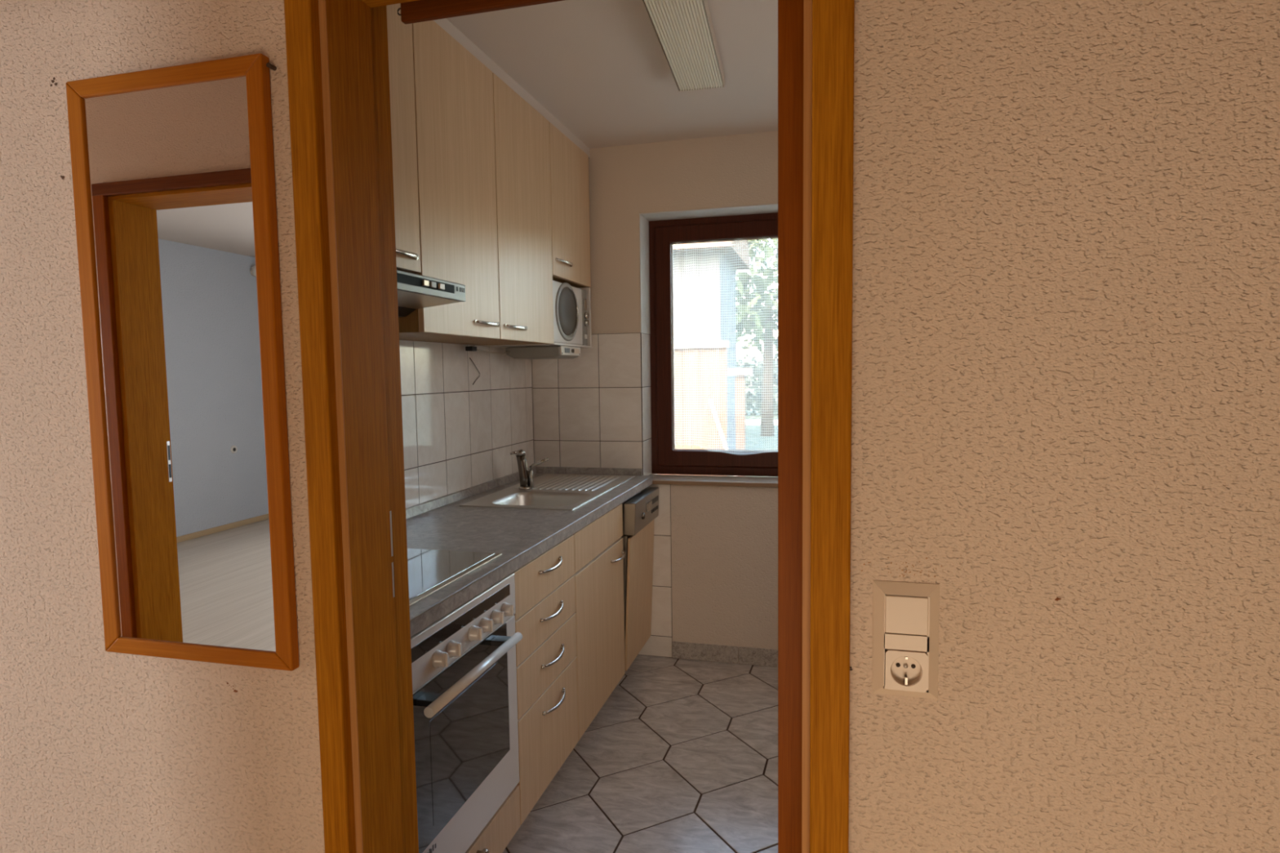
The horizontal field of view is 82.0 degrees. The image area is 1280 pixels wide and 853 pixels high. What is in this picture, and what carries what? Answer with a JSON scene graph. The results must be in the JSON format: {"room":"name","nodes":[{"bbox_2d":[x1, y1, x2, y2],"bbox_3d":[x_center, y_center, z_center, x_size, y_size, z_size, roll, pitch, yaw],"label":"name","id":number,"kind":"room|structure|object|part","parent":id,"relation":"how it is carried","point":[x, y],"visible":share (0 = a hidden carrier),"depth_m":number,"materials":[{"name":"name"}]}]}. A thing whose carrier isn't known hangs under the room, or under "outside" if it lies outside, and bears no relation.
{"room":"hallway","nodes":[
{"label":"hallway","id":0,"kind":"room"},
{"bbox_2d":[446,0,777,148],"bbox_3d":[0.283,-1.312,2.362,2.662,0.120,2.577,0,4,15],"label":"ceiling","id":1,"kind":"structure","parent":0,"point":[600,68],"depth_m":2.59,"materials":[{"name":"beige paint"}]},
{"bbox_2d":[641,0,724,91],"bbox_3d":[0.095,-1.193,2.035,0.166,0.064,1.272,0,4,12],"label":"ceiling lamp","id":2,"kind":"object","parent":1,"relation":"attached to","point":[684,31],"visible":1,"depth_m":2.26,"materials":[{"name":"white plastic"}]},
{"bbox_2d":[0,0,1279,852],"bbox_3d":[-0.838,-0.012,1.338,6.700,2.650,0.162,0,4,15],"label":"wall","id":3,"kind":"structure","parent":0,"point":[1065,397],"depth_m":0.92,"materials":[{"name":"paint"}]},
{"bbox_2d":[66,53,298,671],"bbox_3d":[-0.758,-0.088,1.218,0.389,0.973,0.018,0,4,15],"label":"wall mirror","id":4,"kind":"object","parent":3,"relation":"attached to","point":[173,175],"visible":1,"depth_m":1.21,"materials":[{"name":"beech"},{"name":"mirror glass"}]},
{"bbox_2d":[266,62,276,71],"bbox_3d":[-0.569,-0.556,1.136,0.007,0.007,0.015,0,4,15],"label":"screw","id":5,"kind":"object","parent":3,"relation":"attached to","point":[269,65],"visible":1,"depth_m":1.13,"materials":[{"name":"grey metal"}]},
{"bbox_2d":[284,0,854,852],"bbox_3d":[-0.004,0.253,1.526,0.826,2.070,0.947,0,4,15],"label":"door frame","id":6,"kind":"structure","parent":3,"relation":"in","point":[337,51],"depth_m":1.16,"materials":[{"name":"brown wood"}]},
{"bbox_3d":[-0.498,0.286,1.178,0.046,2.070,0.022,0,4,15],"label":"casing","id":7,"kind":"part","parent":6,"relation":"part of","materials":[{"name":"brown wood"}]},
{"bbox_3d":[-0.436,0.223,1.286,0.008,0.153,0.004,0,4,15],"label":"strike plate","id":8,"kind":"part","parent":6,"relation":"part of","materials":[{"name":"silver metal"}]},
{"bbox_3d":[0.254,0.290,0.981,0.051,2.070,0.022,0,4,15],"label":"casing","id":9,"kind":"part","parent":6,"relation":"part of","materials":[{"name":"brown wood"}]},
{"bbox_2d":[871,580,939,699],"bbox_3d":[0.347,0.280,0.962,0.082,0.153,0.015,0,4,15],"label":"wall plate","id":10,"kind":"object","parent":3,"relation":"attached to","point":[905,615],"visible":1,"depth_m":0.96,"materials":[{"name":"beige plastic"}]},
{"bbox_2d":[884,648,928,693],"bbox_3d":[0.348,0.318,0.963,0.059,0.057,0.012,0,4,15],"label":"socket","id":11,"kind":"object","parent":10,"relation":"attached to","point":[905,670],"depth_m":0.96,"materials":[{"name":"beige plastic"}]},
{"bbox_2d":[502,654,777,852],"bbox_3d":[0.307,1.274,2.505,2.662,0.120,2.677,0,4,15],"label":"floor","id":12,"kind":"structure","parent":0,"point":[681,756],"depth_m":2.58,"materials":[{"name":"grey tile"}]},
{"bbox_2d":[465,785,520,852],"bbox_3d":[-0.690,0.795,1.865,0.612,0.758,0.599,0,4,15],"label":"base cabinet","id":13,"kind":"object","parent":12,"relation":"on","point":[496,835],"visible":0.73,"depth_m":1.99,"materials":[{"name":"beige wood"}]},
{"bbox_2d":[410,573,522,852],"bbox_3d":[-0.644,0.732,1.848,0.588,0.614,0.595,0,4,15],"label":"oven","id":14,"kind":"object","parent":13,"relation":"in","point":[464,668],"visible":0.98,"depth_m":1.77,"materials":[{"name":"white metal"}]},
{"bbox_3d":[-0.450,0.587,1.579,0.049,0.014,0.040,0,4,15],"label":"handle mount","id":15,"kind":"part","parent":14,"relation":"part of","materials":[{"name":"black plastic"}]},
{"bbox_3d":[-0.444,0.521,1.644,0.025,0.038,0.038,0,4,15],"label":"knob","id":16,"kind":"part","parent":14,"relation":"part of","materials":[{"name":"beige plastic"}]},
{"bbox_3d":[-0.429,0.516,1.703,0.025,0.038,0.038,0,4,15],"label":"knob","id":17,"kind":"part","parent":14,"relation":"part of","materials":[{"name":"beige plastic"}]},
{"bbox_3d":[-0.435,0.489,1.774,0.024,0.117,0.595,0,4,15],"label":"control panel","id":18,"kind":"part","parent":14,"relation":"part of","materials":[{"name":"white metal"}]},
{"bbox_3d":[-0.402,0.508,1.804,0.025,0.038,0.038,0,4,15],"label":"knob","id":19,"kind":"part","parent":14,"relation":"part of","materials":[{"name":"white plastic"}]},
{"bbox_3d":[-0.387,0.504,1.862,0.025,0.038,0.038,0,4,15],"label":"knob","id":20,"kind":"part","parent":14,"relation":"part of","materials":[{"name":"white plastic"}]},
{"bbox_3d":[-0.371,0.499,1.922,0.025,0.038,0.038,0,4,15],"label":"knob","id":21,"kind":"part","parent":14,"relation":"part of","materials":[{"name":"beige plastic"}]},
{"bbox_3d":[-0.360,0.560,1.921,0.049,0.014,0.040,0,4,15],"label":"handle mount","id":22,"kind":"part","parent":14,"relation":"part of","materials":[{"name":"black plastic"}]},
{"bbox_3d":[-0.355,0.494,1.981,0.025,0.038,0.038,0,4,15],"label":"knob","id":23,"kind":"part","parent":14,"relation":"part of","materials":[{"name":"beige plastic"}]},
{"bbox_3d":[-0.395,1.074,1.848,0.030,0.026,0.026,0,4,15],"label":"knob","id":24,"kind":"part","parent":13,"relation":"part of","materials":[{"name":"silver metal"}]},
{"bbox_2d":[512,534,578,825],"bbox_3d":[-0.552,0.754,2.395,0.609,0.758,0.495,0,4,15],"label":"base cabinet","id":25,"kind":"object","parent":12,"relation":"on","point":[546,663],"visible":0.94,"depth_m":2.28,"materials":[{"name":"beige wood"}]},
{"bbox_3d":[-0.297,0.392,2.300,0.017,0.002,0.491,0,4,15],"label":"edge trim","id":26,"kind":"part","parent":25,"relation":"part of","materials":[{"name":"beige laminate"}]},
{"bbox_3d":[-0.297,0.460,2.305,0.018,0.137,0.492,0,4,15],"label":"drawer","id":27,"kind":"part","parent":25,"relation":"part of","materials":[{"name":"brown wood"}]},
{"bbox_3d":[-0.295,0.598,2.316,0.018,0.130,0.492,0,4,15],"label":"drawer","id":28,"kind":"part","parent":25,"relation":"part of","materials":[{"name":"brown wood"}]},
{"bbox_3d":[-0.295,0.533,2.311,0.017,0.002,0.491,0,4,15],"label":"edge trim","id":29,"kind":"part","parent":25,"relation":"part of","materials":[{"name":"beige laminate"}]},
{"bbox_3d":[-0.293,0.667,2.321,0.017,0.002,0.491,0,4,15],"label":"edge trim","id":30,"kind":"part","parent":25,"relation":"part of","materials":[{"name":"beige laminate"}]},
{"bbox_3d":[-0.293,0.742,2.326,0.018,0.151,0.492,0,4,15],"label":"drawer","id":31,"kind":"part","parent":25,"relation":"part of","materials":[{"name":"brown wood"}]},
{"bbox_3d":[-0.291,0.822,2.332,0.017,0.002,0.491,0,4,15],"label":"edge trim","id":32,"kind":"part","parent":25,"relation":"part of","materials":[{"name":"beige laminate"}]},
{"bbox_3d":[-0.289,0.975,2.344,0.018,0.307,0.492,0,4,15],"label":"drawer","id":33,"kind":"part","parent":25,"relation":"part of","materials":[{"name":"brown wood"}]},
{"bbox_3d":[-0.271,0.438,2.316,0.028,0.018,0.184,0,4,15],"label":"handle","id":34,"kind":"part","parent":25,"relation":"part of","materials":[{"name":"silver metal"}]},
{"bbox_3d":[-0.269,0.586,2.327,0.028,0.018,0.184,0,4,15],"label":"handle","id":35,"kind":"part","parent":25,"relation":"part of","materials":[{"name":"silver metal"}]},
{"bbox_3d":[-0.267,0.732,2.338,0.028,0.018,0.184,0,4,15],"label":"handle","id":36,"kind":"part","parent":25,"relation":"part of","materials":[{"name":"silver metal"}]},
{"bbox_3d":[-0.265,0.880,2.349,0.028,0.018,0.184,0,4,15],"label":"handle","id":37,"kind":"part","parent":25,"relation":"part of","materials":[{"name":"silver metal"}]},
{"bbox_2d":[573,503,625,740],"bbox_3d":[-0.413,0.712,2.925,0.609,0.758,0.600,0,4,15],"label":"base cabinet","id":38,"kind":"object","parent":12,"relation":"on","point":[599,552],"visible":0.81,"depth_m":2.81,"materials":[{"name":"brown wood"}]},
{"bbox_2d":[405,466,653,637],"bbox_3d":[-0.515,0.323,2.561,0.618,0.072,2.230,0,4,15],"label":"countertop","id":39,"kind":"structure","parent":38,"relation":"on","point":[521,535],"depth_m":2.42,"materials":[{"name":"grey stone"}]},
{"bbox_2d":[407,548,502,606],"bbox_3d":[-0.703,0.373,1.823,0.511,0.006,0.580,0,4,15],"label":"cooktop","id":40,"kind":"object","parent":39,"relation":"in","point":[429,571],"visible":0.24,"depth_m":1.90,"materials":[{"name":"black glass"}]},
{"bbox_2d":[510,448,548,489],"bbox_3d":[-0.471,0.184,3.163,0.164,0.172,0.060,0,4,15],"label":"tap","id":41,"kind":"object","parent":39,"relation":"on","point":[526,477],"visible":1,"depth_m":3.16,"materials":[{"name":"grey metal"}]},
{"bbox_3d":[-0.438,0.199,3.161,0.085,0.128,0.019,0,4,9],"label":"spout","id":42,"kind":"part","parent":41,"relation":"part of","materials":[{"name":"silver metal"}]},
{"bbox_2d":[459,473,635,510],"bbox_3d":[-0.354,0.340,3.171,0.455,0.151,0.880,0,4,15],"label":"sink","id":43,"kind":"object","parent":39,"relation":"in","point":[513,497],"visible":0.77,"depth_m":3.09,"materials":[{"name":"silver metal"}]},
{"bbox_3d":[-0.388,0.360,2.934,0.346,0.148,0.321,0,4,15],"label":"bowl","id":44,"kind":"part","parent":43,"relation":"part of","materials":[{"name":"silver metal"}]},
{"bbox_3d":[-0.158,0.418,2.835,0.018,0.138,0.596,0,4,15],"label":"panel","id":45,"kind":"part","parent":38,"relation":"part of","materials":[{"name":"brown wood"}]},
{"bbox_3d":[-0.156,0.496,2.841,0.018,0.004,0.596,0,4,15],"label":"edge trim","id":46,"kind":"part","parent":38,"relation":"part of","materials":[{"name":"beige laminate"}]},
{"bbox_3d":[-0.083,0.539,3.037,0.028,0.018,0.174,0,4,15],"label":"handle","id":47,"kind":"part","parent":38,"relation":"part of","materials":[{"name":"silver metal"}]},
{"bbox_2d":[621,487,659,671],"bbox_3d":[-0.250,0.673,3.442,0.623,0.755,0.444,0,4,15],"label":"dishwasher","id":48,"kind":"object","parent":12,"relation":"on","point":[640,511],"visible":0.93,"depth_m":3.30,"materials":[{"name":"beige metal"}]},
{"bbox_3d":[-0.022,0.748,3.387,0.052,0.592,0.437,0,4,15],"label":"door","id":49,"kind":"part","parent":48,"relation":"part of","materials":[{"name":"beige wood"}]},
{"bbox_3d":[0.001,0.754,3.384,0.037,0.585,0.442,0,4,15],"label":"door","id":50,"kind":"part","parent":48,"relation":"part of","materials":[{"name":"brown wood"}]},
{"bbox_3d":[0.010,0.380,3.351,0.060,0.140,0.444,0,4,15],"label":"control panel","id":51,"kind":"part","parent":48,"relation":"part of","materials":[{"name":"silver metal"}]},
{"bbox_3d":[0.014,0.395,3.252,0.013,0.032,0.032,0,4,15],"label":"knob","id":52,"kind":"part","parent":48,"relation":"part of","materials":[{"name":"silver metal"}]},
{"bbox_2d":[531,130,777,666],"bbox_3d":[0.589,-0.106,3.553,2.662,2.670,0.306,0,4,15],"label":"wall","id":53,"kind":"structure","parent":0,"point":[625,182],"depth_m":3.53,"materials":[{"name":"paint"}]},
{"bbox_2d":[433,17,590,158],"bbox_3d":[-0.686,-1.225,2.473,0.330,0.044,2.267,0,4,15],"label":"trim","id":54,"kind":"structure","parent":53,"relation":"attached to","point":[445,24],"depth_m":2.62,"materials":[{"name":"beige paint"}]},
{"bbox_2d":[640,333,652,475],"bbox_3d":[0.033,-0.103,3.636,0.003,0.707,0.173,0,4,15],"label":"wall tile","id":55,"kind":"structure","parent":53,"relation":"in","point":[645,338],"depth_m":3.63,"materials":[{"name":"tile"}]},
{"bbox_2d":[639,203,777,487],"bbox_3d":[0.824,-0.372,3.436,1.632,1.288,0.280,0,4,15],"label":"window","id":56,"kind":"structure","parent":53,"relation":"in","point":[658,231],"depth_m":3.63,"materials":[{"name":"brown wood"}]},
{"bbox_3d":[0.823,0.264,3.445,1.632,0.020,0.198,0,4,15],"label":"sill","id":57,"kind":"part","parent":56,"relation":"part of","materials":[{"name":"beige stone"}]},
{"bbox_3d":[0.834,-0.901,3.466,1.406,0.006,0.006,0,4,15],"label":"curtain rod","id":58,"kind":"part","parent":56,"relation":"part of","materials":[{"name":"white paint"}]},
{"bbox_2d":[672,236,777,455],"bbox_3d":[0.836,-0.383,3.476,1.400,1.046,0.071,0,4,15],"label":"curtain","id":59,"kind":"object","parent":56,"relation":"hanging from","point":[760,237],"visible":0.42,"depth_m":3.60,"materials":[{"name":"fabric"}]},
{"bbox_2d":[672,641,777,666],"bbox_3d":[0.910,1.095,3.401,1.552,0.081,0.008,0,4,15],"label":"baseboard","id":60,"kind":"structure","parent":53,"relation":"attached to","point":[688,651],"depth_m":3.53,"materials":[{"name":"tile"}]},
{"bbox_2d":[745,419,777,425],"bbox_3d":[7.524,-0.106,20.827,12.000,0.022,2.000,0,4,15],"label":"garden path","id":61,"kind":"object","parent":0,"point":[745,420],"depth_m":21.64,"materials":[{"name":"grey"}]},
{"bbox_3d":[-0.889,-0.027,2.770,0.200,2.670,2.577,0,4,15],"label":"wall","id":62,"kind":"structure","parent":0,"visible":0},
{"bbox_2d":[399,340,533,508],"bbox_3d":[-0.805,-0.087,2.683,0.006,0.800,2.080,0,4,15],"label":"backsplash","id":63,"kind":"structure","parent":62,"relation":"attached to","point":[459,434],"depth_m":2.97,"materials":[{"name":"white tile"}]},
{"bbox_2d":[386,3,421,273],"bbox_3d":[-0.844,-0.780,1.799,0.356,0.737,0.597,0,4,15],"label":"upper cabinet","id":64,"kind":"object","parent":63,"relation":"attached to","point":[400,41],"visible":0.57,"depth_m":1.99,"materials":[{"name":"brown wood"}]},
{"bbox_3d":[-0.631,-0.465,1.970,0.028,0.018,0.161,0,4,15],"label":"handle","id":65,"kind":"part","parent":64,"relation":"part of","materials":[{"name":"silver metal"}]},
{"bbox_2d":[396,269,466,316],"bbox_3d":[-0.781,-0.345,1.818,0.471,0.130,0.596,0,4,15],"label":"extractor hood","id":66,"kind":"object","parent":64,"relation":"attached to","point":[415,291],"visible":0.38,"depth_m":1.91,"materials":[{"name":"grey metal"}]},
{"bbox_3d":[-0.636,-0.350,1.780,0.157,0.049,0.596,0,4,15],"label":"rail","id":67,"kind":"part","parent":66,"relation":"part of","materials":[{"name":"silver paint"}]},
{"bbox_2d":[398,20,500,341],"bbox_3d":[-0.703,-0.738,2.335,0.356,0.903,0.498,0,4,15],"label":"upper cabinet","id":68,"kind":"object","parent":63,"relation":"attached to","point":[454,105],"visible":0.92,"depth_m":2.26,"materials":[{"name":"brown wood"}]},
{"bbox_3d":[-0.502,-0.346,2.464,0.028,0.018,0.181,0,4,15],"label":"handle","id":69,"kind":"part","parent":68,"relation":"part of","materials":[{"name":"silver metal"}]},
{"bbox_2d":[469,357,479,385],"bbox_3d":[-0.691,-0.231,3.082,0.004,0.114,0.082,0,4,17],"label":"wire","id":70,"kind":"object","parent":63,"relation":"attached to","point":[469,357],"visible":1,"depth_m":3.08,"materials":[{"name":"brown"}]},
{"bbox_2d":[422,72,554,345],"bbox_3d":[-0.575,-0.777,2.825,0.356,0.903,0.514,0,4,15],"label":"upper cabinet","id":71,"kind":"object","parent":63,"relation":"attached to","point":[522,134],"visible":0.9,"depth_m":2.76,"materials":[{"name":"brown wood"}]},
{"bbox_2d":[465,346,476,351],"bbox_3d":[-0.683,-0.315,2.977,0.030,0.018,0.045,0,4,15],"label":"clip","id":72,"kind":"object","parent":71,"relation":"attached to","point":[467,348],"visible":1,"depth_m":2.96,"materials":[{"name":"black plastic"}]},
{"bbox_3d":[-0.443,-0.364,2.689,0.028,0.018,0.196,0,4,15],"label":"handle","id":73,"kind":"part","parent":71,"relation":"part of","materials":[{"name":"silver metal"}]},
{"bbox_3d":[-0.438,-0.776,2.789,0.018,0.903,0.510,0,4,15],"label":"door","id":74,"kind":"part","parent":71,"relation":"part of","materials":[{"name":"brown wood"}]},
{"bbox_2d":[471,345,580,359],"bbox_3d":[-0.483,-0.324,3.205,0.299,0.054,0.550,0,4,15],"label":"radio","id":75,"kind":"object","parent":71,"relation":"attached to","point":[561,352],"visible":0.98,"depth_m":3.23,"materials":[{"name":"beige plastic"}]},
{"bbox_3d":[-0.632,-0.325,3.116,0.018,0.035,0.304,1,5,22],"label":"power cord","id":76,"kind":"part","parent":75,"relation":"part of","materials":[{"name":"beige plastic"}]},
{"bbox_3d":[-0.312,-0.340,3.310,0.006,0.040,0.250,0,4,15],"label":"panel","id":77,"kind":"part","parent":75,"relation":"part of","materials":[{"name":"beige plastic"}]},
{"bbox_3d":[-0.291,-0.346,3.375,0.002,0.022,0.075,0,4,15],"label":"button panel","id":78,"kind":"part","parent":75,"relation":"part of","materials":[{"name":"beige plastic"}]},
{"bbox_2d":[482,121,591,347],"bbox_3d":[-0.446,-0.813,3.315,0.356,0.906,0.498,0,4,15],"label":"upper cabinet","id":79,"kind":"object","parent":63,"relation":"attached to","point":[569,164],"visible":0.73,"depth_m":3.24,"materials":[{"name":"brown wood"}]},
{"bbox_2d":[482,342,591,347],"bbox_3d":[-0.453,-0.366,3.352,0.329,0.009,0.498,0,4,15],"label":"niche shelf","id":80,"kind":"object","parent":79,"relation":"attached to","point":[589,344],"depth_m":3.19,"materials":[{"name":"beige wood"}]},
{"bbox_3d":[-0.316,-0.707,3.165,0.028,0.018,0.191,0,4,15],"label":"handle","id":81,"kind":"part","parent":79,"relation":"part of","materials":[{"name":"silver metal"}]},
{"bbox_3d":[-0.311,-0.957,3.268,0.018,0.617,0.496,0,4,15],"label":"door","id":82,"kind":"part","parent":79,"relation":"part of","materials":[{"name":"brown wood"}]},
{"bbox_2d":[552,280,589,345],"bbox_3d":[-0.436,-0.503,3.319,0.294,0.267,0.447,0,4,15],"label":"microwave","id":83,"kind":"object","parent":79,"relation":"in","point":[571,315],"visible":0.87,"depth_m":3.26,"materials":[{"name":"white metal"}]},
{"bbox_3d":[-0.293,-0.515,3.321,0.011,0.200,0.076,0,4,15],"label":"door handle","id":84,"kind":"part","parent":83,"relation":"part of","materials":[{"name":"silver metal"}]},
{"bbox_3d":[-0.268,-0.514,3.475,0.019,0.262,0.059,0,4,15],"label":"control panel","id":85,"kind":"part","parent":83,"relation":"part of","materials":[{"name":"beige plastic"}]},
{"bbox_3d":[-0.252,-0.523,3.470,0.015,0.032,0.032,0,4,15],"label":"knob","id":86,"kind":"part","parent":83,"relation":"part of","materials":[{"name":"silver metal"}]},
{"bbox_3d":[-0.251,-0.490,3.472,0.015,0.032,0.032,0,4,15],"label":"knob","id":87,"kind":"part","parent":83,"relation":"part of","materials":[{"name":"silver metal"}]},
{"label":"outside","id":88,"kind":"structure","parent":0,"visible":0},
{"bbox_2d":[675,389,777,476],"bbox_3d":[8.096,-0.676,30.890,80.000,0.350,56.213,0,4,15],"label":"ground","id":89,"kind":"structure","parent":88,"point":[745,389],"depth_m":16.83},
{"bbox_2d":[670,341,728,475],"bbox_3d":[0.457,0.100,7.151,0.820,1.830,0.090,0,4,15],"label":"fence","id":90,"kind":"object","parent":89,"relation":"on","point":[677,446],"visible":0.03,"depth_m":7.08,"materials":[{"name":"brown wood"}]},
{"bbox_3d":[0.444,-0.783,7.085,0.820,0.060,0.090,0,4,15],"label":"cap rail","id":91,"kind":"part","parent":90,"relation":"part of","materials":[{"name":"white paint"}]},
{"bbox_2d":[673,240,750,449],"bbox_3d":[-0.673,-2.004,13.965,5.200,5.050,2.900,0,4,15],"label":"house","id":92,"kind":"structure","parent":89,"relation":"on","point":[743,240],"depth_m":12.58,"materials":[{"name":"grey paint"}]},
{"bbox_2d":[708,399,728,449],"bbox_3d":[0.827,0.416,6.420,0.501,1.313,0.030,2,5,32],"label":"pole","id":93,"kind":"object","parent":89,"relation":"on","point":[708,399],"visible":0.09,"depth_m":6.46,"materials":[{"name":"white paint"}]},
{"bbox_2d":[728,368,751,476],"bbox_3d":[0.907,0.263,6.625,0.200,1.570,0.160,0,4,15],"label":"post","id":94,"kind":"object","parent":89,"relation":"on","point":[730,368],"visible":0.25,"depth_m":6.55,"materials":[{"name":"brown wood"}]},
{"bbox_2d":[735,238,777,435],"bbox_3d":[3.141,-2.942,17.040,4.704,6.363,4.708,0,4,15],"label":"tree","id":95,"kind":"object","parent":89,"relation":"on","point":[771,238],"visible":0.02,"depth_m":16.66,"materials":[{"name":"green plant"}]},
{"bbox_3d":[3.128,-3.877,16.971,4.704,4.487,4.708,0,4,15],"label":"crown","id":96,"kind":"part","parent":95,"relation":"part of","materials":[{"name":"green plant"}]},
{"bbox_2d":[736,352,777,415],"bbox_3d":[8.498,-1.359,24.133,16.654,2.561,2.186,0,4,15],"label":"hedge","id":97,"kind":"object","parent":89,"relation":"on","point":[760,353],"visible":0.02,"depth_m":24.94,"materials":[{"name":"green plant"}]}
]}

